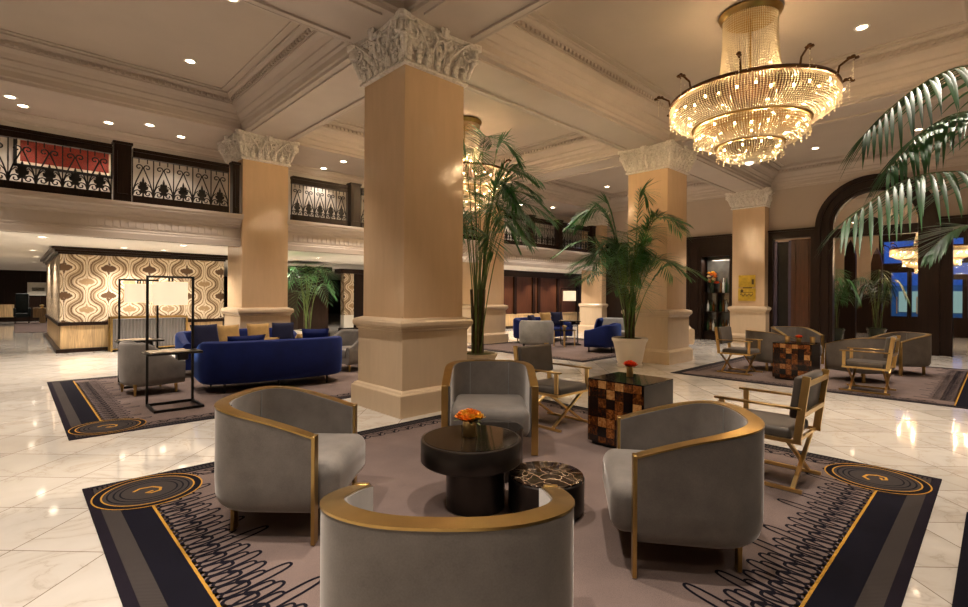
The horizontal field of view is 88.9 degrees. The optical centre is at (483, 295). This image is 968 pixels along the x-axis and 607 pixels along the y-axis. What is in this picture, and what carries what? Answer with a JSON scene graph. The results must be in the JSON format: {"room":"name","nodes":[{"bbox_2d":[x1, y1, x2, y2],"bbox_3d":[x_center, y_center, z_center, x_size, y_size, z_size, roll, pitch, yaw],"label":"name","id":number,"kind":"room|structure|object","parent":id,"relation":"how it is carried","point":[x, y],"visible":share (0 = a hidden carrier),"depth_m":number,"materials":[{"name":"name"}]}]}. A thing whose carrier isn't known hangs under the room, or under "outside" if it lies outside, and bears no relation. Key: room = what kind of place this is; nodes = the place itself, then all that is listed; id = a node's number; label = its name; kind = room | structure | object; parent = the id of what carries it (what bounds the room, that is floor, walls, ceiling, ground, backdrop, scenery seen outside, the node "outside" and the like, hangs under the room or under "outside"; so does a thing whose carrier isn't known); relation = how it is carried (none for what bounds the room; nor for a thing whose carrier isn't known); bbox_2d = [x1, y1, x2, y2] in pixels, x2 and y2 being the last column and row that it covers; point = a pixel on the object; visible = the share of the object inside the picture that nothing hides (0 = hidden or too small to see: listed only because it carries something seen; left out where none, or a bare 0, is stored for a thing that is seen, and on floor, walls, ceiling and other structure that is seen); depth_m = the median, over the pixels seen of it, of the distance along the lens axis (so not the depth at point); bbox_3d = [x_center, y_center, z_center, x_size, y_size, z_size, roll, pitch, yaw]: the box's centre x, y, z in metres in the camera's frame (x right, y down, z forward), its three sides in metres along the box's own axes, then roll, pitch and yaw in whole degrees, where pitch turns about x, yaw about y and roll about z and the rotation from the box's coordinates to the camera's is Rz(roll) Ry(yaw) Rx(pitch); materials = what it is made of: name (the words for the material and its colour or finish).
{"room":"hotel lobby","nodes":[
{"label":"hotel lobby","id":0,"kind":"room"},
{"bbox_2d":[0,270,227,321],"bbox_3d":[-21.256,0.048,30.208,17.000,2.750,0.350,0,0,-44],"label":"wall","id":1,"kind":"structure","parent":0,"point":[12,282],"depth_m":26.51,"materials":[{"name":"brown wood"}]},
{"bbox_2d":[27,282,45,295],"bbox_3d":[-24.468,-0.357,27.029,0.840,0.720,0.066,0,0,-44],"label":"framed picture","id":2,"kind":"object","parent":1,"relation":"attached to","point":[33,288],"visible":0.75,"depth_m":26.97},
{"bbox_2d":[46,254,223,348],"bbox_3d":[-11.931,0.128,16.554,3.880,2.540,6.980,0,0,-44],"label":"wall partition","id":3,"kind":"structure","parent":0,"point":[79,288],"depth_m":13.53,"materials":[{"name":"paper"}]},
{"bbox_2d":[40,246,227,353],"bbox_3d":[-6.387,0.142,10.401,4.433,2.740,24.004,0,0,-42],"label":"trim","id":4,"kind":"structure","parent":3,"relation":"attached to","point":[54,251],"depth_m":13.57,"materials":[{"name":"brown wood"}]},
{"bbox_2d":[0,120,569,246],"bbox_3d":[-5.296,-2.832,13.595,25.100,2.900,0.200,0,0,-44],"label":"balcony railing","id":5,"kind":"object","parent":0,"point":[3,151],"depth_m":11.63,"materials":[{"name":"metal"}]},
{"bbox_2d":[13,139,112,178],"bbox_3d":[-8.644,-2.892,10.209,1.600,0.700,0.070,0,0,-44],"label":"framed artwork","id":6,"kind":"object","parent":5,"relation":"attached to","point":[41,157],"visible":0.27,"depth_m":10.15,"materials":[{"name":"red"}]},
{"bbox_2d":[0,109,572,221],"bbox_3d":[-5.161,-3.471,13.458,25.100,0.180,0.180,0,0,-44],"label":"trim","id":7,"kind":"structure","parent":5,"relation":"attached to","point":[6,115],"depth_m":11.04,"materials":[{"name":"paint"}]},
{"bbox_2d":[5,231,568,269],"bbox_3d":[-4.619,-1.493,12.950,25.200,0.530,1.880,0,0,-44],"label":"balcony slab","id":8,"kind":"object","parent":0,"point":[5,231],"visible":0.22,"depth_m":11.37,"materials":[{"name":"paint"}]},
{"bbox_2d":[0,187,600,270],"bbox_3d":[-4.119,-1.420,12.079,24.720,0.690,0.330,0,0,-44],"label":"fascia","id":9,"kind":"object","parent":8,"relation":"attached to","point":[20,210],"visible":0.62,"depth_m":9.84,"materials":[{"name":"paint"}]},
{"bbox_2d":[0,125,111,199],"bbox_3d":[-7.657,-2.313,8.687,1.775,1.055,0.160,0,0,-44],"label":"balcony railing","id":10,"kind":"object","parent":9,"relation":"on","point":[16,133],"visible":1,"depth_m":8.70,"materials":[{"name":"black metal"}]},
{"bbox_2d":[111,140,132,201],"bbox_3d":[-6.905,-2.346,9.405,0.310,1.130,0.240,0,0,-44],"label":"newel post","id":11,"kind":"object","parent":9,"relation":"on","point":[122,151],"visible":0.9,"depth_m":9.32,"materials":[{"name":"brown wood"}]},
{"bbox_2d":[132,148,229,212],"bbox_3d":[-6.167,-2.304,10.110,1.735,1.055,0.160,0,0,-44],"label":"balcony railing","id":12,"kind":"object","parent":9,"relation":"on","point":[137,153],"visible":0.99,"depth_m":10.04,"materials":[{"name":"black metal"}]},
{"bbox_2d":[229,161,240,213],"bbox_3d":[-5.455,-2.338,10.791,0.180,1.130,0.240,0,0,-44],"label":"newel post","id":13,"kind":"object","parent":9,"relation":"on","point":[234,166],"visible":0.91,"depth_m":10.72,"materials":[{"name":"brown wood"}]},
{"bbox_2d":[290,176,347,225],"bbox_3d":[-4.038,-2.292,12.145,1.445,1.055,0.160,0,0,-44],"label":"balcony railing","id":14,"kind":"object","parent":9,"relation":"on","point":[297,180],"visible":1,"depth_m":12.09,"materials":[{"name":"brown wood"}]},
{"bbox_2d":[346,182,361,226],"bbox_3d":[-3.373,-2.325,12.780,0.310,1.130,0.240,0,0,-44],"label":"newel post","id":15,"kind":"object","parent":9,"relation":"on","point":[354,189],"visible":0.88,"depth_m":12.69,"materials":[{"name":"brown wood"}]},
{"bbox_2d":[535,218,556,248],"bbox_3d":[2.234,-2.254,18.137,1.295,1.055,0.160,0,0,-44],"label":"balcony railing","id":16,"kind":"object","parent":9,"relation":"on","point":[551,246],"visible":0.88,"depth_m":18.13,"materials":[{"name":"black metal"}]},
{"bbox_2d":[563,223,589,252],"bbox_3d":[3.608,-2.246,19.450,1.795,1.055,0.160,0,0,-44],"label":"balcony railing","id":17,"kind":"object","parent":9,"relation":"on","point":[587,229],"visible":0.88,"depth_m":19.45,"materials":[{"name":"black metal"}]},
{"bbox_2d":[0,231,581,279],"bbox_3d":[-8.593,-2.877,25.659,37.000,3.250,27.000,0,0,-44],"label":"ceiling","id":18,"kind":"structure","parent":0,"point":[15,254],"depth_m":14.02,"materials":[{"name":"white paint"}]},
{"bbox_2d":[288,266,363,335],"bbox_3d":[-5.570,0.237,19.436,4.400,2.560,1.600,0,0,-44],"label":"wall","id":19,"kind":"structure","parent":0,"point":[319,320],"depth_m":18.01,"materials":[{"name":"brown wood"}]},
{"bbox_2d":[328,280,340,313],"bbox_3d":[-17.867,0.043,35.347,37.000,2.800,0.200,0,0,-44],"label":"wall","id":20,"kind":"structure","parent":0,"point":[336,307],"depth_m":40.59,"materials":[{"name":"brown wood"}]},
{"bbox_2d":[463,420,475,437],"bbox_3d":[-0.107,0.978,3.638,0.100,0.115,0.100,0,0,-44],"label":"brass cup","id":21,"kind":"object","parent":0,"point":[469,431],"depth_m":3.59,"materials":[{"name":"gold metal"}]},
{"bbox_2d":[0,313,967,606],"bbox_3d":[-2.057,1.598,18.790,37.000,0.120,46.000,0,0,-44],"label":"floor","id":22,"kind":"structure","parent":0,"point":[52,554],"depth_m":4.91,"materials":[{"name":"stone"}]},
{"bbox_2d":[14,322,46,332],"bbox_3d":[-19.941,1.420,23.070,2.950,0.019,8.900,0,0,-44],"label":"rug","id":23,"kind":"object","parent":22,"relation":"on","point":[19,327],"depth_m":21.73,"materials":[{"name":"beige carpet"}]},
{"bbox_2d":[13,293,30,323],"bbox_3d":[-23.229,0.641,24.800,0.660,1.500,0.710,0,0,-44],"label":"chair","id":24,"kind":"object","parent":23,"relation":"on","point":[21,310],"visible":1,"depth_m":24.85,"materials":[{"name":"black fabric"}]},
{"bbox_2d":[108,315,187,351],"bbox_3d":[-9.326,1.033,13.736,1.785,0.922,0.485,0,0,-44],"label":"base cabinet","id":25,"kind":"object","parent":22,"relation":"on","point":[131,327],"visible":0.72,"depth_m":13.54,"materials":[{"name":"grey paint"}]},
{"bbox_2d":[47,364,357,440],"bbox_3d":[-4.044,1.520,8.689,5.310,0.011,4.660,0,0,-44],"label":"area rug","id":26,"kind":"object","parent":22,"relation":"on","point":[88,407],"visible":0.52,"depth_m":7.22,"materials":[{"name":"beige carpet"}]},
{"bbox_2d":[114,279,164,388],"bbox_3d":[-5.884,0.610,8.413,0.660,1.785,0.760,0,0,-44],"label":"lamp","id":27,"kind":"object","parent":26,"relation":"on","point":[133,293],"visible":0.81,"depth_m":8.38,"materials":[{"name":"beige fabric"}]},
{"bbox_2d":[114,338,164,344],"bbox_3d":[-5.854,0.815,8.380,0.660,0.125,0.360,0,0,-44],"label":"tray","id":28,"kind":"object","parent":27,"relation":"on","point":[151,340],"depth_m":8.35,"materials":[{"name":"black metal"}]},
{"bbox_2d":[118,340,185,396],"bbox_3d":[-5.264,1.106,7.760,0.840,0.800,0.760,0,0,38],"label":"tub chair","id":29,"kind":"object","parent":26,"relation":"on","point":[165,369],"visible":0.98,"depth_m":7.43,"materials":[{"name":"grey fabric"}]},
{"bbox_2d":[141,275,203,413],"bbox_3d":[-4.288,0.620,6.771,0.660,1.785,0.760,0,0,-44],"label":"lamp","id":30,"kind":"object","parent":26,"relation":"on","point":[164,293],"visible":1,"depth_m":6.74,"materials":[{"name":"black metal"}]},
{"bbox_2d":[141,349,202,359],"bbox_3d":[-4.258,0.825,6.738,0.660,0.125,0.360,0,0,-44],"label":"tray","id":31,"kind":"object","parent":30,"relation":"on","point":[181,354],"depth_m":6.70,"materials":[{"name":"black metal"}]},
{"bbox_2d":[175,328,296,369],"bbox_3d":[-4.986,1.108,10.104,2.280,0.800,0.990,0,0,-44],"label":"curved sofa","id":32,"kind":"object","parent":26,"relation":"on","point":[183,338],"visible":0.14,"depth_m":9.36,"materials":[{"name":"blue fabric"}]},
{"bbox_2d":[190,324,218,348],"bbox_3d":[-5.328,0.783,9.436,0.226,0.459,0.520,0,0,32],"label":"cushion","id":33,"kind":"object","parent":32,"relation":"on","point":[202,333],"visible":0.73,"depth_m":9.37,"materials":[{"name":"blue fabric"}]},
{"bbox_2d":[217,324,239,341],"bbox_3d":[-5.113,0.809,9.863,0.214,0.440,0.460,0,0,41],"label":"cushion","id":34,"kind":"object","parent":32,"relation":"on","point":[229,330],"visible":0.53,"depth_m":9.80,"materials":[{"name":"gold fabric"}]},
{"bbox_2d":[247,323,268,337],"bbox_3d":[-4.694,0.802,10.264,0.440,0.440,0.214,0,0,-35],"label":"cushion","id":35,"kind":"object","parent":32,"relation":"on","point":[252,329],"visible":0.6,"depth_m":10.23,"materials":[{"name":"gold fabric"}]},
{"bbox_2d":[272,322,293,338],"bbox_3d":[-4.279,0.794,10.480,0.440,0.440,0.214,0,0,-21],"label":"cushion","id":36,"kind":"object","parent":32,"relation":"on","point":[282,330],"visible":0.71,"depth_m":10.43,"materials":[{"name":"blue fabric"}]},
{"bbox_2d":[194,336,341,392],"bbox_3d":[-3.591,1.117,8.408,2.280,0.800,0.990,0,0,-37],"label":"curved sofa","id":37,"kind":"object","parent":26,"relation":"on","point":[223,363],"visible":0.99,"depth_m":7.89,"materials":[{"name":"blue fabric"}]},
{"bbox_2d":[302,328,328,337],"bbox_3d":[-3.002,0.792,8.782,0.460,0.420,0.210,0,0,-15],"label":"cushion","id":38,"kind":"object","parent":37,"relation":"on","point":[306,333],"visible":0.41,"depth_m":8.69,"materials":[{"name":"blue fabric"}]},
{"bbox_2d":[334,329,357,371],"bbox_3d":[-2.825,1.121,10.232,0.840,0.800,0.760,0,0,31],"label":"tub chair","id":39,"kind":"object","parent":26,"relation":"on","point":[349,337],"visible":0.45,"depth_m":9.92,"materials":[{"name":"grey fabric"}]},
{"bbox_2d":[217,129,299,328],"bbox_3d":[-5.270,-1.037,11.486,1.473,5.111,1.473,0,0,-40],"label":"marble column","id":40,"kind":"structure","parent":22,"relation":"on","point":[258,268],"depth_m":11.09,"materials":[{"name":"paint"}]},
{"bbox_2d":[288,262,338,333],"bbox_3d":[-5.249,0.277,14.751,1.764,2.483,1.891,0,0,-31],"label":"potted palm","id":41,"kind":"object","parent":22,"relation":"on","point":[305,313],"visible":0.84,"depth_m":14.66,"materials":[{"name":"green plant"}]},
{"bbox_2d":[340,273,353,327],"bbox_3d":[-5.420,0.193,19.524,0.420,2.150,0.280,0,0,-44],"label":"wall pier","id":42,"kind":"object","parent":22,"relation":"on","point":[347,280],"visible":0.93,"depth_m":19.41,"materials":[{"name":"paper"}]},
{"bbox_2d":[347,8,481,418],"bbox_3d":[-1.008,-1.011,7.025,1.473,5.111,1.473,0,0,43],"label":"marble column","id":43,"kind":"structure","parent":22,"relation":"on","point":[413,73],"depth_m":6.60,"materials":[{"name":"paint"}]},
{"bbox_2d":[462,191,508,343],"bbox_3d":[-0.043,-1.006,16.481,1.473,5.111,1.473,0,0,43],"label":"marble column","id":44,"kind":"structure","parent":22,"relation":"on","point":[495,318],"depth_m":16.19,"materials":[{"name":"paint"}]},
{"bbox_2d":[82,398,941,606],"bbox_3d":[0.371,1.547,4.046,5.340,0.011,4.655,0,0,-44],"label":"area rug","id":45,"kind":"object","parent":22,"relation":"on","point":[853,536],"visible":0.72,"depth_m":3.11,"materials":[{"name":"beige carpet"}]},
{"bbox_2d":[214,386,364,545],"bbox_3d":[-1.357,1.119,3.489,0.882,0.822,0.938,0,0,1],"label":"barrel armchair","id":46,"kind":"object","parent":45,"relation":"on","point":[279,449],"visible":0.99,"depth_m":3.06,"materials":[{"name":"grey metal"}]},
{"bbox_2d":[320,483,574,606],"bbox_3d":[-0.133,1.126,1.953,0.938,0.822,0.882,0,0,1],"label":"barrel armchair","id":47,"kind":"object","parent":45,"relation":"on","point":[368,558],"visible":1,"depth_m":1.55,"materials":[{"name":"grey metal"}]},
{"bbox_2d":[421,425,520,516],"bbox_3d":[-0.095,1.287,3.616,0.736,0.500,0.736,0,0,-44],"label":"table","id":48,"kind":"object","parent":45,"relation":"on","point":[475,468],"visible":0.97,"depth_m":3.41,"materials":[{"name":"black wood"}]},
{"bbox_2d":[454,408,483,437],"bbox_3d":[-0.107,0.937,3.635,0.227,0.198,0.248,0,0,-44],"label":"flower vase","id":49,"kind":"object","parent":48,"relation":"on","point":[469,417],"visible":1,"depth_m":3.59,"materials":[{"name":"gold metal"}]},
{"bbox_2d":[441,360,538,455],"bbox_3d":[0.057,1.127,5.075,0.938,0.822,0.882,0,0,0],"label":"barrel armchair","id":50,"kind":"object","parent":45,"relation":"on","point":[508,390],"visible":0.82,"depth_m":5.11,"materials":[{"name":"grey fabric"}]},
{"bbox_2d":[508,461,584,520],"bbox_3d":[0.447,1.410,3.554,0.544,0.262,0.544,0,0,-44],"label":"marble table","id":51,"kind":"object","parent":45,"relation":"on","point":[525,480],"visible":0.66,"depth_m":3.43,"materials":[{"name":"black stone"}]},
{"bbox_2d":[513,343,591,432],"bbox_3d":[0.832,1.081,6.027,0.650,0.923,0.727,0,0,-44],"label":"chair","id":52,"kind":"object","parent":45,"relation":"on","point":[539,356],"visible":0.72,"depth_m":6.01,"materials":[{"name":"beige leather"}]},
{"bbox_2d":[588,372,672,448],"bbox_3d":[1.528,1.206,5.153,0.606,0.683,0.642,0,0,-44],"label":"table","id":53,"kind":"object","parent":45,"relation":"on","point":[610,395],"visible":0.76,"depth_m":5.00,"materials":[{"name":"wood"}]},
{"bbox_2d":[603,400,764,578],"bbox_3d":[1.219,1.134,3.091,0.882,0.822,0.938,0,0,10],"label":"barrel armchair","id":54,"kind":"object","parent":45,"relation":"on","point":[688,473],"visible":1,"depth_m":2.67,"materials":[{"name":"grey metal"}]},
{"bbox_2d":[714,368,829,493],"bbox_3d":[2.495,1.091,4.287,0.650,0.923,0.727,0,0,-44],"label":"chair","id":55,"kind":"object","parent":45,"relation":"on","point":[808,394],"visible":0.72,"depth_m":4.06,"materials":[{"name":"gold metal"}]},
{"bbox_2d":[463,124,560,359],"bbox_3d":[0.179,-0.700,9.091,2.339,4.503,2.138,0,0,-28],"label":"potted palm","id":56,"kind":"object","parent":22,"relation":"on","point":[477,352],"visible":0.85,"depth_m":8.92,"materials":[{"name":"plant"}]},
{"bbox_2d":[467,337,615,361],"bbox_3d":[2.675,1.562,15.040,5.340,0.009,4.560,0,0,-44],"label":"area rug","id":57,"kind":"object","parent":22,"relation":"on","point":[579,353],"visible":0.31,"depth_m":13.97,"materials":[{"name":"beige carpet"}]},
{"bbox_2d":[519,320,553,345],"bbox_3d":[1.522,1.127,14.323,1.000,0.840,0.800,0,0,6],"label":"tub chair","id":58,"kind":"object","parent":57,"relation":"on","point":[531,332],"visible":0.88,"depth_m":13.96,"materials":[{"name":"grey fabric"}]},
{"bbox_2d":[513,317,572,341],"bbox_3d":[1.949,1.150,16.771,2.280,0.800,0.990,0,0,-44],"label":"curved sofa","id":59,"kind":"object","parent":57,"relation":"on","point":[516,321],"visible":0.32,"depth_m":16.69,"materials":[{"name":"blue fabric"}]},
{"bbox_2d":[559,288,580,344],"bbox_3d":[2.741,0.662,15.805,0.660,1.785,0.760,0,0,1],"label":"lamp","id":60,"kind":"object","parent":57,"relation":"on","point":[568,295],"visible":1,"depth_m":15.88,"materials":[{"name":"beige"}]},
{"bbox_2d":[584,323,620,352],"bbox_3d":[3.424,1.179,13.997,0.840,0.760,1.480,0,0,26],"label":"seat","id":61,"kind":"object","parent":57,"relation":"on","point":[599,337],"visible":0.88,"depth_m":13.36,"materials":[{"name":"blue fabric"}]},
{"bbox_2d":[576,211,610,331],"bbox_3d":[4.910,-0.976,21.213,1.473,5.111,1.473,0,0,43],"label":"marble column","id":62,"kind":"structure","parent":22,"relation":"on","point":[593,305],"depth_m":20.72,"materials":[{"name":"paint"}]},
{"bbox_2d":[549,178,710,367],"bbox_3d":[2.968,-0.475,10.665,2.669,4.085,3.312,0,0,-44],"label":"potted palm","id":63,"kind":"object","parent":22,"relation":"on","point":[629,347],"visible":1,"depth_m":10.68,"materials":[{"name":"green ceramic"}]},
{"bbox_2d":[618,139,697,364],"bbox_3d":[4.220,-0.980,12.020,1.473,5.111,1.473,0,0,-40],"label":"marble column","id":64,"kind":"structure","parent":22,"relation":"on","point":[666,329],"depth_m":11.56,"materials":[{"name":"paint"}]},
{"bbox_2d":[725,187,774,343],"bbox_3d":[9.159,-0.950,16.766,1.473,5.111,1.473,0,0,-40],"label":"marble column","id":65,"kind":"structure","parent":22,"relation":"on","point":[750,208],"depth_m":16.34,"materials":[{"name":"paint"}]},
{"bbox_2d":[738,275,755,300],"bbox_3d":[8.757,-0.247,16.428,0.038,0.860,0.540,0,0,-44],"label":"wall sign","id":66,"kind":"object","parent":65,"relation":"attached to","point":[747,293],"visible":1,"depth_m":16.42,"materials":[{"name":"gold metal"}]},
{"bbox_2d":[671,356,967,408],"bbox_3d":[7.275,1.589,10.224,5.340,0.009,4.520,0,0,-44],"label":"area rug","id":67,"kind":"object","parent":22,"relation":"on","point":[939,386],"visible":0.76,"depth_m":9.14,"materials":[{"name":"beige carpet"}]},
{"bbox_2d":[714,326,762,375],"bbox_3d":[5.226,1.108,10.128,0.650,0.923,0.727,0,0,-44],"label":"chair","id":68,"kind":"object","parent":67,"relation":"on","point":[723,335],"visible":1,"depth_m":10.10,"materials":[{"name":"gold metal"}]},
{"bbox_2d":[745,330,795,370],"bbox_3d":[6.152,1.164,10.572,0.882,0.822,0.938,0,0,-4],"label":"barrel armchair","id":69,"kind":"object","parent":67,"relation":"on","point":[767,338],"visible":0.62,"depth_m":10.23,"materials":[{"name":"grey fabric"}]},
{"bbox_2d":[772,340,819,379],"bbox_3d":[5.913,1.232,9.336,0.606,0.683,0.642,0,0,-44],"label":"table","id":70,"kind":"object","parent":67,"relation":"on","point":[792,359],"visible":0.84,"depth_m":9.14,"materials":[{"name":"wood"}]},
{"bbox_2d":[771,326,823,363],"bbox_3d":[7.406,1.171,11.736,0.938,0.822,0.882,0,0,-1],"label":"barrel armchair","id":71,"kind":"object","parent":67,"relation":"on","point":[792,331],"visible":0.41,"depth_m":11.88,"materials":[{"name":"grey fabric"}]},
{"bbox_2d":[825,337,894,382],"bbox_3d":[7.052,1.169,9.222,0.938,0.822,0.882,0,0,-14],"label":"barrel armchair","id":72,"kind":"object","parent":67,"relation":"on","point":[833,356],"visible":0.58,"depth_m":8.89,"materials":[{"name":"grey fabric"}]},
{"bbox_2d":[839,335,900,395],"bbox_3d":[6.410,1.115,8.194,0.650,0.923,0.727,0,0,-44],"label":"chair","id":73,"kind":"object","parent":67,"relation":"on","point":[892,343],"visible":1,"depth_m":8.07,"materials":[{"name":"gold metal"}]},
{"bbox_2d":[869,332,931,375],"bbox_3d":[8.580,1.179,10.187,0.882,0.822,0.938,0,0,1],"label":"barrel armchair","id":74,"kind":"object","parent":67,"relation":"on","point":[915,349],"visible":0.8,"depth_m":9.73,"materials":[{"name":"grey fabric"}]},
{"bbox_2d":[834,269,861,340],"bbox_3d":[12.062,0.362,17.078,1.790,2.521,1.591,0,0,-44],"label":"potted palm","id":75,"kind":"object","parent":22,"relation":"on","point":[838,332],"visible":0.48,"depth_m":16.85,"materials":[{"name":"green plant"}]},
{"bbox_2d":[844,240,856,338],"bbox_3d":[13.676,-0.228,18.403,0.240,3.720,0.340,0,0,-44],"label":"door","id":76,"kind":"structure","parent":22,"relation":"on","point":[850,257],"depth_m":18.32,"materials":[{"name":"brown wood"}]},
{"bbox_2d":[870,248,882,327],"bbox_3d":[15.219,-0.109,19.104,0.240,3.500,0.340,0,0,-44],"label":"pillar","id":77,"kind":"structure","parent":22,"relation":"on","point":[876,262],"depth_m":19.02,"materials":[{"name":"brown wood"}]},
{"bbox_2d":[846,270,909,336],"bbox_3d":[13.810,0.369,17.266,1.865,2.527,1.619,0,0,-25],"label":"potted palm","id":78,"kind":"object","parent":22,"relation":"on","point":[872,331],"visible":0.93,"depth_m":17.25,"materials":[{"name":"green plant"}]},
{"bbox_2d":[816,65,967,268],"bbox_3d":[3.798,-0.061,3.677,2.747,3.245,2.332,0,0,17],"label":"potted palm","id":79,"kind":"object","parent":22,"relation":"on","point":[923,141],"visible":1,"depth_m":3.46,"materials":[{"name":"green plant"}]},
{"bbox_2d":[952,512,967,606],"bbox_3d":[3.362,1.564,0.220,4.780,0.012,4.660,0,0,-44],"label":"area rug","id":80,"kind":"object","parent":22,"relation":"on","point":[960,597],"visible":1,"depth_m":2.73,"materials":[{"name":"blue carpet"}]},
{"bbox_2d":[0,0,967,194],"bbox_3d":[2.865,-4.193,5.134,25.200,0.120,19.500,0,0,-44],"label":"ceiling","id":81,"kind":"structure","parent":0,"point":[659,41],"depth_m":7.88,"materials":[{"name":"paint"}]},
{"bbox_2d":[0,0,353,130],"bbox_3d":[-5.732,-3.869,6.762,6.220,0.640,5.170,0,0,-44],"label":"trim","id":82,"kind":"structure","parent":81,"relation":"attached to","point":[306,55],"depth_m":8.83,"materials":[{"name":"paint"}]},
{"bbox_2d":[362,0,434,14],"bbox_3d":[-1.363,-3.843,2.189,6.220,0.640,5.480,0,0,-44],"label":"trim","id":83,"kind":"structure","parent":81,"relation":"attached to","point":[390,6],"depth_m":6.09,"materials":[{"name":"paint"}]},
{"bbox_2d":[292,88,623,178],"bbox_3d":[-0.508,-3.838,11.753,6.230,0.640,5.170,0,0,-44],"label":"trim","id":84,"kind":"structure","parent":81,"relation":"attached to","point":[333,136],"depth_m":12.64,"materials":[{"name":"paint"}]},
{"bbox_2d":[463,116,516,213],"bbox_3d":[-0.477,-3.040,11.767,2.615,2.215,2.549,0,0,29],"label":"crystal chandelier","id":85,"kind":"object","parent":81,"relation":"hanging from","point":[467,120],"visible":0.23,"depth_m":11.41,"materials":[{"name":"gold"}]},
{"bbox_2d":[472,0,967,141],"bbox_3d":[3.861,-3.812,7.180,6.230,0.640,5.480,0,0,-44],"label":"trim","id":86,"kind":"structure","parent":81,"relation":"attached to","point":[526,46],"depth_m":8.26,"materials":[{"name":"paint"}]},
{"bbox_2d":[654,0,859,166],"bbox_3d":[3.881,-3.014,7.204,2.650,2.215,2.516,0,0,16],"label":"crystal chandelier","id":87,"kind":"object","parent":81,"relation":"hanging from","point":[744,111],"visible":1,"depth_m":6.84,"materials":[{"name":"gold metal"}]},
{"bbox_2d":[0,0,967,216],"bbox_3d":[2.172,-3.847,5.857,25.200,0.680,21.500,0,0,-44],"label":"ceiling beams","id":88,"kind":"structure","parent":0,"point":[464,19],"depth_m":9.25,"materials":[{"name":"paint"}]},
{"bbox_2d":[246,0,965,192],"bbox_3d":[2.164,-3.497,8.976,20.100,0.040,12.280,0,0,-44],"label":"trim","id":89,"kind":"structure","parent":88,"relation":"attached to","point":[442,3],"depth_m":8.70,"materials":[{"name":"paint"}]},
{"bbox_2d":[504,270,581,328],"bbox_3d":[3.517,0.191,25.559,11.600,2.760,0.300,0,0,-44],"label":"wall","id":90,"kind":"structure","parent":0,"point":[526,293],"depth_m":24.63,"materials":[{"name":"brown wood"}]},
{"bbox_2d":[703,256,728,339],"bbox_3d":[8.524,-0.149,17.824,0.450,3.500,1.400,0,0,-44],"label":"wall","id":91,"kind":"structure","parent":0,"point":[708,335],"depth_m":18.01,"materials":[{"name":"brown wood"}]},
{"bbox_2d":[703,257,728,331],"bbox_3d":[8.461,-0.039,17.765,0.380,2.720,0.990,0,0,-44],"label":"bar shelf","id":92,"kind":"object","parent":91,"relation":"attached to","point":[720,265],"visible":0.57,"depth_m":17.92,"materials":[{"name":"wood"}]},
{"bbox_2d":[569,164,967,247],"bbox_3d":[11.278,-3.132,14.561,0.200,2.100,21.500,0,0,-44],"label":"wall","id":93,"kind":"structure","parent":0,"point":[798,207],"depth_m":16.03,"materials":[{"name":"paint"}]},
{"bbox_2d":[515,166,730,211],"bbox_3d":[4.726,-3.807,16.755,6.250,0.640,5.170,0,0,-44],"label":"trim","id":94,"kind":"structure","parent":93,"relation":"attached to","point":[558,191],"depth_m":18.32,"materials":[{"name":"paint"}]},
{"bbox_2d":[606,173,967,356],"bbox_3d":[11.948,-0.943,13.796,0.370,5.130,19.450,0,0,-44],"label":"trim","id":95,"kind":"structure","parent":93,"relation":"attached to","point":[812,275],"depth_m":15.16,"materials":[{"name":"brown wood"}]},
{"bbox_2d":[695,94,967,189],"bbox_3d":[9.096,-3.780,12.181,6.250,0.640,5.480,0,0,-44],"label":"trim","id":96,"kind":"structure","parent":93,"relation":"attached to","point":[766,174],"depth_m":14.67,"materials":[{"name":"paint"}]},
{"bbox_2d":[775,238,809,241],"bbox_3d":[13.774,-1.367,20.551,11.700,6.000,0.200,0,0,-44],"label":"wall","id":97,"kind":"structure","parent":0,"point":[783,240],"depth_m":17.56,"materials":[{"name":"paint"}]},
{"bbox_2d":[773,240,790,325],"bbox_3d":[9.724,-0.092,16.060,0.070,3.360,0.510,0,0,-44],"label":"trim","id":98,"kind":"structure","parent":97,"relation":"attached to","point":[775,283],"depth_m":16.15,"materials":[{"name":"wood"}]},
{"bbox_2d":[778,242,788,325],"bbox_3d":[9.767,-0.066,16.095,0.040,3.350,0.460,0,0,-44],"label":"door","id":99,"kind":"structure","parent":97,"relation":"in","point":[783,247],"depth_m":16.08,"materials":[{"name":"brown wood"}]},
{"bbox_2d":[835,191,916,228],"bbox_3d":[18.381,-3.600,15.743,11.700,1.480,13.400,0,0,-44],"label":"ceiling","id":100,"kind":"structure","parent":0,"point":[857,202],"depth_m":16.74,"materials":[{"name":"paint"}]},
{"bbox_2d":[882,233,917,273],"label":"crystal chandelier","id":101,"kind":"object","parent":100,"relation":"hanging from","point":[896,249],"depth_m":16.81,"materials":[{"name":"gold metal"}]},
{"bbox_2d":[953,244,967,266],"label":"crystal chandelier","id":102,"kind":"object","parent":100,"relation":"hanging from","point":[959,257],"depth_m":15.89,"materials":[{"name":"gold"}]},
{"bbox_2d":[835,228,967,337],"bbox_3d":[20.522,-0.877,17.735,0.230,5.100,13.300,0,0,-44],"label":"wall","id":103,"kind":"structure","parent":0,"point":[908,323],"depth_m":21.07,"materials":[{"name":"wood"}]},
{"label":"outside","id":104,"kind":"structure","parent":0,"visible":0},
{"bbox_3d":[30.799,1.820,32.894,30.000,0.130,45.000,0,0,-44],"label":"street","id":105,"kind":"object","parent":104,"visible":0},
{"bbox_2d":[884,238,967,317],"bbox_3d":[30.495,-2.767,34.652,4.050,9.000,28.000,0,0,-44],"label":"building","id":106,"kind":"structure","parent":105,"relation":"on","point":[901,277],"depth_m":33.37,"materials":[{"name":"stone"}]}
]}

